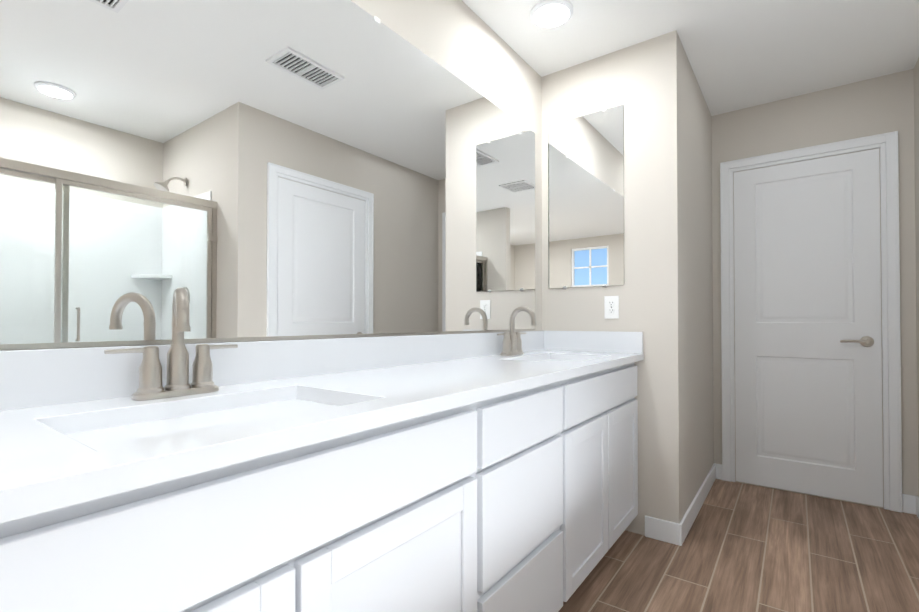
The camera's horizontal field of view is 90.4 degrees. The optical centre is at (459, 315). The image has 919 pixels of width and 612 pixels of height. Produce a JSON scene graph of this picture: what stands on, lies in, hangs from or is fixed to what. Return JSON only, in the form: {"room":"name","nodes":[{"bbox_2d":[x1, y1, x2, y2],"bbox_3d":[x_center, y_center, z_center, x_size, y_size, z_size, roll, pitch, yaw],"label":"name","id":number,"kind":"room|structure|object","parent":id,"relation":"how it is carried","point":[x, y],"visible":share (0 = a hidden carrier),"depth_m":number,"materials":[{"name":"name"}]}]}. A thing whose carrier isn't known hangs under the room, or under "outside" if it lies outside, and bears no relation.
{"room":"bathroom","nodes":[
{"label":"bathroom","id":0,"kind":"room"},
{"bbox_2d":[0,0,541,350],"bbox_3d":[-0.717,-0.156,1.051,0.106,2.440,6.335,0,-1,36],"label":"mirror","id":1,"kind":"object","parent":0,"point":[250,168],"depth_m":1.23,"materials":[{"name":"grey mirror"}]},
{"bbox_2d":[542,30,713,534],"bbox_3d":[1.087,-0.135,2.827,0.705,2.440,1.135,0,-1,36],"label":"wall","id":2,"kind":"structure","parent":0,"point":[664,292],"depth_m":2.28,"materials":[{"name":"beige paint"}]},
{"bbox_2d":[563,108,606,288],"bbox_3d":[0.665,-0.612,2.432,0.240,0.930,0.007,0,-1,36],"label":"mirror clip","id":3,"kind":"object","parent":2,"relation":"attached to","point":[564,120],"visible":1,"depth_m":2.38,"materials":[{"name":"white plastic"}]},
{"bbox_2d":[548,105,623,287],"bbox_3d":[0.666,-0.612,2.433,0.414,0.915,0.005,0,-1,36],"label":"mirror","id":4,"kind":"object","parent":2,"relation":"attached to","point":[585,200],"visible":1,"depth_m":2.42,"materials":[{"name":"grey mirror"}]},
{"bbox_2d":[604,296,618,318],"bbox_3d":[0.780,-0.044,2.341,0.072,0.116,0.009,0,-1,36],"label":"electrical outlet plate","id":5,"kind":"object","parent":2,"relation":"attached to","point":[611,307],"visible":1,"depth_m":2.34,"materials":[{"name":"white plastic"}]},
{"bbox_2d":[645,463,918,545],"bbox_3d":[1.540,1.025,1.930,1.378,0.100,2.018,0,-1,36],"label":"baseboard","id":6,"kind":"structure","parent":2,"relation":"attached to","point":[667,531],"depth_m":2.29,"materials":[{"name":"white wood"}]},
{"bbox_2d":[462,0,918,115],"bbox_3d":[0.528,-1.437,0.148,3.200,0.100,6.335,0,-1,36],"label":"ceiling","id":7,"kind":"structure","parent":0,"point":[741,54],"depth_m":2.23,"materials":[{"name":"white paint"}]},
{"bbox_2d":[530,0,572,27],"bbox_3d":[0.413,-1.354,2.049,0.190,0.020,0.190,0,-1,36],"label":"recessed light","id":8,"kind":"object","parent":7,"relation":"in","point":[549,13],"visible":1,"depth_m":2.03,"materials":[{"name":"white"}]},
{"bbox_2d":[559,479,918,611],"bbox_3d":[0.528,1.103,0.118,3.200,0.100,6.335,0,-1,36],"label":"floor","id":9,"kind":"structure","parent":0,"point":[744,547],"depth_m":1.99,"materials":[{"name":"brown wood"}]},
{"bbox_2d":[0,288,643,611],"bbox_3d":[-0.035,0.508,1.424,0.548,1.121,2.438,0,-1,36],"label":"bathroom vanity","id":10,"kind":"object","parent":9,"relation":"on","point":[483,472],"visible":1,"depth_m":0.89,"materials":[{"name":"white wood"}]},
{"bbox_2d":[0,339,171,349],"bbox_3d":[-0.741,0.058,0.929,0.007,0.010,0.278,0,-1,36],"label":"trim","id":11,"kind":"structure","parent":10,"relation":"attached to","point":[73,344],"depth_m":0.91,"materials":[{"name":"silver metal"}]},
{"bbox_2d":[104,288,237,400],"bbox_3d":[-0.569,0.056,0.955,0.147,0.227,0.258,0,-1,36],"label":"faucet","id":12,"kind":"object","parent":10,"relation":"on","point":[177,387],"depth_m":0.96,"materials":[{"name":"silver metal"}]},
{"bbox_2d":[184,330,509,342],"bbox_3d":[-0.198,0.066,1.665,0.007,0.010,1.497,0,-1,36],"label":"trim","id":13,"kind":"structure","parent":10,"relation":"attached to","point":[204,340],"depth_m":1.36,"materials":[{"name":"silver metal"}]},
{"bbox_2d":[497,306,536,355],"bbox_3d":[0.287,0.069,2.112,0.152,0.228,0.258,0,-1,36],"label":"faucet","id":14,"kind":"object","parent":10,"relation":"on","point":[512,342],"depth_m":2.12,"materials":[{"name":"silver metal"}]},
{"bbox_2d":[712,69,918,507],"bbox_3d":[1.888,-0.133,3.004,1.785,2.440,0.100,0,-1,36],"label":"wall","id":15,"kind":"structure","parent":0,"point":[875,106],"depth_m":2.67,"materials":[{"name":"beige paint"}]},
{"bbox_2d":[734,148,882,506],"bbox_3d":[2.075,0.065,2.759,0.710,2.022,0.068,0,-1,36],"label":"door","id":16,"kind":"structure","parent":15,"relation":"in","point":[808,346],"depth_m":2.76,"materials":[{"name":"white wood"}]},
{"bbox_2d":[720,131,901,512],"bbox_3d":[2.088,0.032,2.777,0.862,2.106,0.024,0,-1,36],"label":"door frame","id":17,"kind":"structure","parent":15,"relation":"attached to","point":[886,144],"depth_m":2.56,"materials":[{"name":"white wood"}]},
{"bbox_2d":[913,58,918,493],"bbox_3d":[1.972,-0.148,1.697,0.100,2.440,1.905,0,-1,36],"label":"wall","id":18,"kind":"structure","parent":0,"point":[916,109],"depth_m":2.46,"materials":[{"name":"beige paint"}]}
]}

